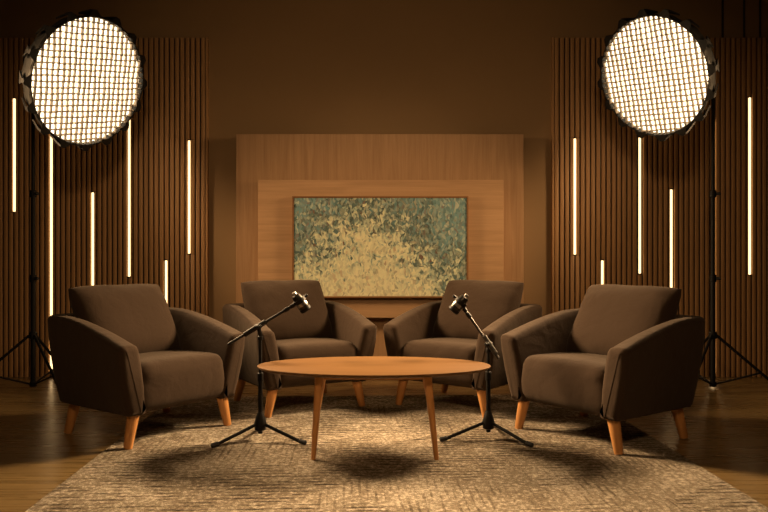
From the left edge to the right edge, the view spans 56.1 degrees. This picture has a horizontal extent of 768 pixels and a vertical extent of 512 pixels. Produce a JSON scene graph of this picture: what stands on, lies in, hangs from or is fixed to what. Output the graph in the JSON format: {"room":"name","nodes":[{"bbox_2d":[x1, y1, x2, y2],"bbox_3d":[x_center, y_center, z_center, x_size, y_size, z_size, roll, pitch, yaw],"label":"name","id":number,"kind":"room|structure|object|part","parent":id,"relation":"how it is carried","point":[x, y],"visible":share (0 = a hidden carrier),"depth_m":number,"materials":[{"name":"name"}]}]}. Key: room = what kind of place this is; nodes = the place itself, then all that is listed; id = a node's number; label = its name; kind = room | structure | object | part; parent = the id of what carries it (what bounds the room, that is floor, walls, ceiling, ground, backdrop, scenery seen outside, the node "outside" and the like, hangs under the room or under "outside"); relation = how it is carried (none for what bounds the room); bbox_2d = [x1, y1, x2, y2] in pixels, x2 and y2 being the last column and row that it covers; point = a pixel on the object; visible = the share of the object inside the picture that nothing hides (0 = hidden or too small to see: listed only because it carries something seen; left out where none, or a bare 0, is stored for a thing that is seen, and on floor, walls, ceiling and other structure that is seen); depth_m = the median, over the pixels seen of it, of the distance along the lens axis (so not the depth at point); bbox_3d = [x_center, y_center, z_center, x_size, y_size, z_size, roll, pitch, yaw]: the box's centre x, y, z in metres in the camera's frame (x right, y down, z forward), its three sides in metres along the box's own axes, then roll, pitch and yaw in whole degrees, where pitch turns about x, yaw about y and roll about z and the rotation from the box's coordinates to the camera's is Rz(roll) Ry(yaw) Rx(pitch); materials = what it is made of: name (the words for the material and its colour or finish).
{"room":"studio","nodes":[
{"label":"studio","id":0,"kind":"room"},
{"bbox_2d":[0,0,767,322],"bbox_3d":[0.000,-0.850,6.045,10.000,3.700,0.150,0,0,0],"label":"wall","id":1,"kind":"structure","parent":0,"point":[276,66],"depth_m":5.97,"materials":[{"name":"brown paint"}]},
{"bbox_2d":[0,38,208,376],"bbox_3d":[-3.026,-0.400,5.950,3.148,2.800,0.040,0,0,0],"label":"wall panel","id":2,"kind":"object","parent":1,"relation":"attached to","point":[174,101],"visible":0.46,"depth_m":5.93,"materials":[{"name":"brown wood"}]},
{"bbox_2d":[12,97,15,212],"bbox_3d":[-3.047,-0.832,5.940,0.025,0.947,0.022,0,0,0],"label":"strip light","id":3,"kind":"object","parent":2,"relation":"attached to","point":[14,98],"visible":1,"depth_m":5.93,"materials":[{"name":"white plastic"}]},
{"bbox_2d":[49,137,52,373],"bbox_3d":[-2.743,-0.078,5.940,0.025,2.092,0.022,0,0,0],"label":"strip light","id":4,"kind":"object","parent":2,"relation":"attached to","point":[51,139],"visible":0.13,"depth_m":5.93,"materials":[{"name":"white plastic"}]},
{"bbox_2d":[92,192,93,284],"bbox_3d":[-2.401,-0.008,5.940,0.025,1.046,0.022,0,0,0],"label":"strip light","id":5,"kind":"object","parent":2,"relation":"attached to","point":[92,192],"visible":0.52,"depth_m":5.93,"materials":[{"name":"white plastic"}]},
{"bbox_2d":[128,119,130,276],"bbox_3d":[-2.100,-0.482,5.940,0.025,1.318,0.022,0,0,0],"label":"strip light","id":6,"kind":"object","parent":2,"relation":"attached to","point":[129,129],"visible":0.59,"depth_m":5.93,"materials":[{"name":"white plastic"}]},
{"bbox_2d":[128,121,129,276],"bbox_3d":[-2.100,-0.482,5.936,0.017,1.302,0.013,0,0,0],"label":"diffuser","id":7,"kind":"object","parent":6,"relation":"attached to","point":[129,121],"depth_m":5.93,"materials":[{"name":"white plastic"}]},
{"bbox_2d":[165,260,167,304],"bbox_3d":[-1.796,0.305,5.940,0.025,0.552,0.022,0,0,0],"label":"strip light","id":8,"kind":"object","parent":2,"relation":"attached to","point":[166,261],"visible":0.54,"depth_m":5.93,"materials":[{"name":"white plastic"}]},
{"bbox_2d":[165,260,166,301],"bbox_3d":[-1.796,0.305,5.936,0.017,0.536,0.013,0,0,0],"label":"diffuser","id":9,"kind":"object","parent":8,"relation":"attached to","point":[165,260],"depth_m":5.93,"materials":[{"name":"white plastic"}]},
{"bbox_2d":[187,139,190,253],"bbox_3d":[-1.606,-0.486,5.940,0.025,0.947,0.022,0,0,0],"label":"strip light","id":10,"kind":"object","parent":2,"relation":"attached to","point":[189,140],"visible":1,"depth_m":5.93,"materials":[{"name":"white plastic"}]},
{"bbox_2d":[188,141,189,253],"bbox_3d":[-1.606,-0.486,5.936,0.017,0.931,0.013,0,0,0],"label":"diffuser","id":11,"kind":"object","parent":10,"relation":"attached to","point":[188,141],"depth_m":5.93,"materials":[{"name":"white plastic"}]},
{"bbox_2d":[236,134,522,355],"bbox_3d":[-0.034,0.009,5.835,2.316,1.983,0.270,0,0,0],"label":"wall panel","id":12,"kind":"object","parent":1,"relation":"attached to","point":[271,169],"depth_m":5.80,"materials":[{"name":"brown wood"}]},
{"bbox_2d":[292,196,467,297],"bbox_3d":[-0.029,-0.071,5.674,1.385,0.800,0.052,0,0,0],"label":"framed painting","id":13,"kind":"object","parent":12,"relation":"attached to","point":[354,246],"visible":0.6,"depth_m":5.66,"materials":[{"name":"multicoloured paint"}]},
{"bbox_3d":[-0.026,-0.055,5.751,1.944,1.092,0.102,0,0,0],"label":"raised panel","id":14,"kind":"part","parent":12,"relation":"part of","materials":[{"name":"brown wood"}]},
{"bbox_2d":[551,38,767,376],"bbox_3d":[2.992,-0.400,5.950,3.215,2.800,0.040,0,0,0],"label":"wall panel","id":15,"kind":"object","parent":1,"relation":"attached to","point":[606,151],"visible":0.51,"depth_m":5.93,"materials":[{"name":"brown wood"}]},
{"bbox_2d":[573,137,576,254],"bbox_3d":[1.573,-0.490,5.940,0.025,0.972,0.022,0,0,0],"label":"strip light","id":16,"kind":"object","parent":15,"relation":"attached to","point":[574,138],"visible":1,"depth_m":5.93,"materials":[{"name":"white plastic"}]},
{"bbox_2d":[574,139,575,254],"bbox_3d":[1.573,-0.490,5.936,0.017,0.956,0.013,0,0,0],"label":"diffuser","id":17,"kind":"object","parent":16,"relation":"attached to","point":[574,139],"depth_m":5.93,"materials":[{"name":"white plastic"}]},
{"bbox_2d":[600,260,603,283],"bbox_3d":[1.800,0.305,5.940,0.025,0.552,0.022,0,0,0],"label":"strip light","id":18,"kind":"object","parent":15,"relation":"attached to","point":[601,261],"visible":0.47,"depth_m":5.94,"materials":[{"name":"white"}]},
{"bbox_2d":[601,260,602,283],"bbox_3d":[1.800,0.305,5.936,0.017,0.536,0.013,0,0,0],"label":"diffuser","id":19,"kind":"object","parent":18,"relation":"attached to","point":[601,260],"depth_m":5.93,"materials":[{"name":"white plastic"}]},
{"bbox_2d":[638,137,640,273],"bbox_3d":[2.108,-0.494,5.940,0.025,1.293,0.022,0,0,0],"label":"strip light","id":20,"kind":"object","parent":15,"relation":"attached to","point":[639,139],"visible":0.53,"depth_m":5.93,"materials":[{"name":"white plastic"}]},
{"bbox_2d":[639,138,640,273],"bbox_3d":[2.108,-0.494,5.936,0.017,1.277,0.013,0,0,0],"label":"diffuser","id":21,"kind":"object","parent":20,"relation":"attached to","point":[639,138],"depth_m":5.93,"materials":[{"name":"white plastic"}]},
{"bbox_2d":[670,189,671,287],"bbox_3d":[2.368,-0.004,5.940,0.025,1.103,0.022,0,0,0],"label":"strip light","id":22,"kind":"object","parent":15,"relation":"attached to","point":[670,189],"visible":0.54,"depth_m":5.93,"materials":[{"name":"white plastic"}]},
{"bbox_2d":[748,96,751,274],"bbox_3d":[3.014,-0.577,5.940,0.025,1.474,0.022,0,0,0],"label":"strip light","id":23,"kind":"object","parent":15,"relation":"attached to","point":[749,97],"visible":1,"depth_m":5.93,"materials":[{"name":"white plastic"}]},
{"bbox_2d":[722,0,723,37],"bbox_3d":[2.807,-2.255,5.968,0.016,0.890,0.008,0,0,0],"label":"trim","id":24,"kind":"structure","parent":1,"relation":"attached to","point":[722,0],"depth_m":5.96,"materials":[{"name":"brown wood"}]},
{"bbox_2d":[743,0,744,37],"bbox_3d":[2.985,-2.255,5.968,0.016,0.890,0.008,0,0,0],"label":"trim","id":25,"kind":"structure","parent":1,"relation":"attached to","point":[743,0],"depth_m":5.96,"materials":[{"name":"brown wood"}]},
{"bbox_2d":[759,0,760,37],"bbox_3d":[3.118,-2.255,5.968,0.016,0.890,0.008,0,0,0],"label":"trim","id":26,"kind":"structure","parent":1,"relation":"attached to","point":[759,0],"depth_m":5.96,"materials":[{"name":"brown wood"}]},
{"bbox_2d":[0,377,767,511],"bbox_3d":[0.000,1.050,1.560,10.000,0.100,9.120,0,0,0],"label":"floor","id":27,"kind":"structure","parent":0,"point":[727,423],"depth_m":4.10,"materials":[{"name":"brown wood"}]},
{"bbox_2d":[0,113,55,386],"bbox_3d":[-2.696,-0.176,5.528,0.809,2.344,0.773,0,0,0],"label":"stand","id":28,"kind":"object","parent":27,"relation":"on","point":[33,337],"visible":0.79,"depth_m":5.43,"materials":[{"name":"black metal"}]},
{"bbox_3d":[-2.885,0.793,5.367,0.446,0.400,0.021,0,0,-20],"label":"leg","id":29,"kind":"part","parent":28,"relation":"part of","materials":[{"name":"black metal"}]},
{"bbox_3d":[-2.615,0.793,5.689,0.021,0.400,0.446,0,0,10],"label":"leg","id":30,"kind":"part","parent":28,"relation":"part of","materials":[{"name":"black metal"}]},
{"bbox_3d":[-2.471,0.793,5.294,0.348,0.400,0.296,0,0,0],"label":"leg","id":31,"kind":"part","parent":28,"relation":"part of","materials":[{"name":"black metal"}]},
{"bbox_2d":[19,9,146,150],"bbox_3d":[-2.220,-1.212,5.026,0.910,0.920,0.891,0,0,0],"label":"studio softbox","id":32,"kind":"object","parent":28,"relation":"attached to","point":[82,78],"visible":1,"depth_m":4.98,"materials":[{"name":"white fabric"}]},
{"bbox_2d":[25,394,767,511],"bbox_3d":[0.040,0.997,3.335,2.914,0.006,3.600,0,0,-2],"label":"area rug","id":33,"kind":"object","parent":27,"relation":"on","point":[376,456],"visible":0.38,"depth_m":3.40,"materials":[{"name":"beige carpet"}]},
{"bbox_2d":[47,284,244,448],"bbox_3d":[-1.370,0.585,4.162,0.787,0.831,0.834,0,0,37],"label":"armchair","id":34,"kind":"object","parent":33,"relation":"on","point":[122,350],"visible":1,"depth_m":4.01,"materials":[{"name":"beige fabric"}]},
{"bbox_3d":[-1.758,0.904,4.075,0.072,0.192,0.094,0,0,37],"label":"leg","id":35,"kind":"part","parent":34,"relation":"part of","materials":[{"name":"brown wood"}]},
{"bbox_2d":[68,284,180,352],"bbox_3d":[-1.518,0.388,4.244,0.232,0.482,0.601,-36,-21,32],"label":"cushion","id":36,"kind":"object","parent":34,"relation":"on","point":[139,314],"depth_m":4.17,"materials":[{"name":"brown fabric"}]},
{"bbox_3d":[-1.311,0.898,3.733,0.066,0.192,0.094,0,0,37],"label":"leg","id":37,"kind":"part","parent":34,"relation":"part of","materials":[{"name":"brown wood"}]},
{"bbox_3d":[-1.370,0.578,4.162,0.787,0.496,0.834,0,0,37],"label":"arm and shell","id":38,"kind":"part","parent":34,"relation":"part of","materials":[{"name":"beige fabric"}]},
{"bbox_3d":[-1.388,0.898,4.559,0.072,0.192,0.094,0,0,37],"label":"leg","id":39,"kind":"part","parent":34,"relation":"part of","materials":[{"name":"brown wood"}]},
{"bbox_3d":[-1.341,0.689,4.140,0.686,0.274,0.625,0,0,37],"label":"seat","id":40,"kind":"part","parent":34,"relation":"part of","materials":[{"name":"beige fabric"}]},
{"bbox_3d":[-0.941,0.898,4.217,0.066,0.192,0.094,0,0,37],"label":"leg","id":41,"kind":"part","parent":34,"relation":"part of","materials":[{"name":"brown wood"}]},
{"bbox_2d":[211,294,307,447],"bbox_3d":[-0.652,0.602,3.942,0.493,0.783,0.458,0,0,0],"label":"microphone stand","id":42,"kind":"object","parent":33,"relation":"on","point":[260,424],"visible":0.96,"depth_m":3.87,"materials":[{"name":"black metal"}]},
{"bbox_3d":[-0.778,0.943,3.807,0.235,0.090,0.018,0,0,-37],"label":"leg","id":43,"kind":"part","parent":42,"relation":"part of","materials":[{"name":"black metal"}]},
{"bbox_3d":[-0.656,0.366,3.890,0.393,0.213,0.016,0,0,-31],"label":"boom arm","id":44,"kind":"part","parent":42,"relation":"part of","materials":[{"name":"black metal"}]},
{"bbox_3d":[-0.541,0.943,3.836,0.235,0.090,0.018,0,0,23],"label":"leg","id":45,"kind":"part","parent":42,"relation":"part of","materials":[{"name":"black metal"}]},
{"bbox_2d":[292,292,310,313],"bbox_3d":[-0.459,0.259,4.009,0.104,0.124,0.073,0,0,0],"label":"microphone","id":46,"kind":"object","parent":42,"relation":"attached to","point":[304,306],"visible":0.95,"depth_m":3.98,"materials":[{"name":"metal"}]},
{"bbox_2d":[300,304,310,313],"bbox_3d":[-0.439,0.294,4.012,0.063,0.052,0.067,0,0,0],"label":"grille","id":47,"kind":"object","parent":46,"relation":"attached to","point":[304,308],"depth_m":3.98,"materials":[{"name":"silver metal"}]},
{"bbox_2d":[222,280,376,417],"bbox_3d":[-0.589,0.585,4.875,0.835,0.831,0.787,0,0,-30],"label":"armchair","id":48,"kind":"object","parent":33,"relation":"on","point":[328,328],"visible":0.79,"depth_m":4.80,"materials":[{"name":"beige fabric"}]},
{"bbox_3d":[-0.981,0.898,4.945,0.094,0.192,0.072,0,0,-30],"label":"leg","id":49,"kind":"part","parent":48,"relation":"part of","materials":[{"name":"brown wood"}]},
{"bbox_3d":[-0.699,0.898,4.457,0.094,0.192,0.066,0,0,-30],"label":"leg","id":50,"kind":"part","parent":48,"relation":"part of","materials":[{"name":"brown wood"}]},
{"bbox_2d":[241,280,331,339],"bbox_3d":[-0.675,0.388,5.019,0.601,0.482,0.232,0,-30,-30],"label":"cushion","id":51,"kind":"object","parent":48,"relation":"on","point":[264,299],"depth_m":4.92,"materials":[{"name":"brown fabric"}]},
{"bbox_3d":[-0.589,0.578,4.875,0.834,0.496,0.787,0,0,-30],"label":"arm and shell","id":52,"kind":"part","parent":48,"relation":"part of","materials":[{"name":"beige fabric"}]},
{"bbox_3d":[-0.571,0.689,4.845,0.625,0.274,0.686,0,0,-30],"label":"seat","id":53,"kind":"part","parent":48,"relation":"part of","materials":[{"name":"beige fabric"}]},
{"bbox_3d":[-0.172,0.898,4.761,0.094,0.192,0.066,0,0,-30],"label":"leg","id":54,"kind":"part","parent":48,"relation":"part of","materials":[{"name":"brown wood"}]},
{"bbox_2d":[257,356,490,459],"bbox_3d":[-0.052,0.779,3.735,1.208,0.429,0.644,0,0,0],"label":"coffee table","id":55,"kind":"object","parent":33,"relation":"on","point":[323,369],"visible":1,"depth_m":3.57,"materials":[{"name":"brown wood"}]},
{"bbox_3d":[-0.329,0.785,3.545,0.043,0.417,0.096,0,0,20],"label":"leg","id":56,"kind":"part","parent":55,"relation":"part of","materials":[{"name":"brown wood"}]},
{"bbox_3d":[-0.351,0.784,3.936,0.043,0.419,0.137,0,0,-41],"label":"leg","id":57,"kind":"part","parent":55,"relation":"part of","materials":[{"name":"brown wood"}]},
{"bbox_3d":[-0.052,0.599,3.735,0.554,0.032,0.324,0,0,0],"label":"under frame","id":58,"kind":"part","parent":55,"relation":"part of","materials":[{"name":"brown wood"}]},
{"bbox_3d":[0.230,0.785,3.546,0.075,0.418,0.091,0,0,0],"label":"leg","id":59,"kind":"part","parent":55,"relation":"part of","materials":[{"name":"brown wood"}]},
{"bbox_2d":[383,280,541,416],"bbox_3d":[0.548,0.585,4.878,0.835,0.831,0.787,0,0,36],"label":"armchair","id":60,"kind":"object","parent":33,"relation":"on","point":[430,329],"visible":0.71,"depth_m":4.81,"materials":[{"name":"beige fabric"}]},
{"bbox_3d":[0.121,0.898,4.810,0.094,0.192,0.066,0,0,36],"label":"leg","id":61,"kind":"part","parent":60,"relation":"part of","materials":[{"name":"brown wood"}]},
{"bbox_3d":[0.527,0.689,4.849,0.625,0.274,0.686,0,0,36],"label":"seat","id":62,"kind":"part","parent":60,"relation":"part of","materials":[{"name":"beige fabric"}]},
{"bbox_3d":[0.453,0.904,5.264,0.094,0.192,0.072,0,0,36],"label":"leg","id":63,"kind":"part","parent":60,"relation":"part of","materials":[{"name":"brown wood"}]},
{"bbox_3d":[0.548,0.578,4.878,0.834,0.496,0.787,0,0,36],"label":"arm and shell","id":64,"kind":"part","parent":60,"relation":"part of","materials":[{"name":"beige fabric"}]},
{"bbox_2d":[433,280,523,338],"bbox_3d":[0.650,0.388,5.011,0.601,0.482,0.232,0,-30,36],"label":"cushion","id":65,"kind":"object","parent":60,"relation":"on","point":[488,301],"depth_m":4.92,"materials":[{"name":"brown fabric"}]},
{"bbox_3d":[0.613,0.898,4.450,0.094,0.192,0.066,0,0,36],"label":"leg","id":66,"kind":"part","parent":60,"relation":"part of","materials":[{"name":"brown wood"}]},
{"bbox_2d":[439,295,533,447],"bbox_3d":[0.537,0.605,3.962,0.482,0.776,0.477,0,0,0],"label":"microphone stand","id":67,"kind":"object","parent":33,"relation":"on","point":[488,422],"visible":0.99,"depth_m":3.91,"materials":[{"name":"black metal"}]},
{"bbox_2d":[449,294,468,314],"bbox_3d":[0.420,0.270,4.045,0.112,0.119,0.068,0,0,0],"label":"microphone","id":68,"kind":"object","parent":67,"relation":"attached to","point":[455,307],"visible":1,"depth_m":4.02,"materials":[{"name":"metal"}]},
{"bbox_2d":[449,305,458,314],"bbox_3d":[0.393,0.301,4.045,0.060,0.056,0.067,0,0,0],"label":"grille","id":69,"kind":"object","parent":68,"relation":"attached to","point":[454,308],"depth_m":4.02,"materials":[{"name":"silver metal"}]},
{"bbox_3d":[0.437,0.943,3.887,0.235,0.090,0.018,0,0,-16],"label":"leg","id":70,"kind":"part","parent":67,"relation":"part of","materials":[{"name":"black metal"}]},
{"bbox_3d":[0.531,0.420,3.955,0.243,0.279,0.016,0,0,40],"label":"boom arm","id":71,"kind":"part","parent":67,"relation":"part of","materials":[{"name":"metal"}]},
{"bbox_3d":[0.668,0.943,3.829,0.235,0.090,0.018,0,0,44],"label":"leg","id":72,"kind":"part","parent":67,"relation":"part of","materials":[{"name":"black metal"}]},
{"bbox_2d":[501,284,705,454],"bbox_3d":[1.230,0.585,4.065,0.787,0.831,0.855,0,0,-36],"label":"armchair","id":73,"kind":"object","parent":33,"relation":"on","point":[627,352],"visible":1,"depth_m":3.90,"materials":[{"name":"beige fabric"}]},
{"bbox_3d":[0.797,0.898,4.135,0.066,0.192,0.096,0,0,-36],"label":"leg","id":74,"kind":"part","parent":73,"relation":"part of","materials":[{"name":"brown wood"}]},
{"bbox_3d":[1.201,0.689,4.044,0.686,0.274,0.640,0,0,-36],"label":"seat","id":75,"kind":"part","parent":73,"relation":"part of","materials":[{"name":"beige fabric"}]},
{"bbox_3d":[1.230,0.578,4.065,0.787,0.496,0.855,0,0,-36],"label":"arm and shell","id":76,"kind":"part","parent":73,"relation":"part of","materials":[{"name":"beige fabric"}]},
{"bbox_3d":[1.167,0.898,3.632,0.066,0.192,0.096,0,0,-36],"label":"leg","id":77,"kind":"part","parent":73,"relation":"part of","materials":[{"name":"brown wood"}]},
{"bbox_2d":[566,284,680,354],"bbox_3d":[1.371,0.388,4.156,0.232,0.482,0.616,36,-20,-31],"label":"cushion","id":78,"kind":"object","parent":73,"relation":"on","point":[608,315],"depth_m":4.08,"materials":[{"name":"brown fabric"}]},
{"bbox_3d":[1.621,0.904,3.965,0.072,0.192,0.096,0,0,-36],"label":"leg","id":79,"kind":"part","parent":73,"relation":"part of","materials":[{"name":"brown wood"}]},
{"bbox_2d":[698,89,767,386],"bbox_3d":[2.549,-0.208,5.509,0.794,2.408,0.794,0,0,0],"label":"stand","id":80,"kind":"object","parent":27,"relation":"on","point":[711,338],"visible":0.75,"depth_m":5.44,"materials":[{"name":"black metal"}]},
{"bbox_2d":[597,9,719,140],"bbox_3d":[1.962,-1.258,5.202,0.829,0.870,0.920,0,0,24],"label":"studio softbox","id":81,"kind":"object","parent":80,"relation":"attached to","point":[658,71],"visible":1,"depth_m":5.02,"materials":[{"name":"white fabric"}]},
{"bbox_3d":[2.318,0.793,5.279,0.323,0.400,0.323,0,0,0],"label":"leg","id":82,"kind":"part","parent":80,"relation":"part of","materials":[{"name":"black metal"}]},
{"bbox_3d":[2.724,0.793,5.387,0.446,0.400,0.021,0,0,15],"label":"leg","id":83,"kind":"part","parent":80,"relation":"part of","materials":[{"name":"black metal"}]}
]}

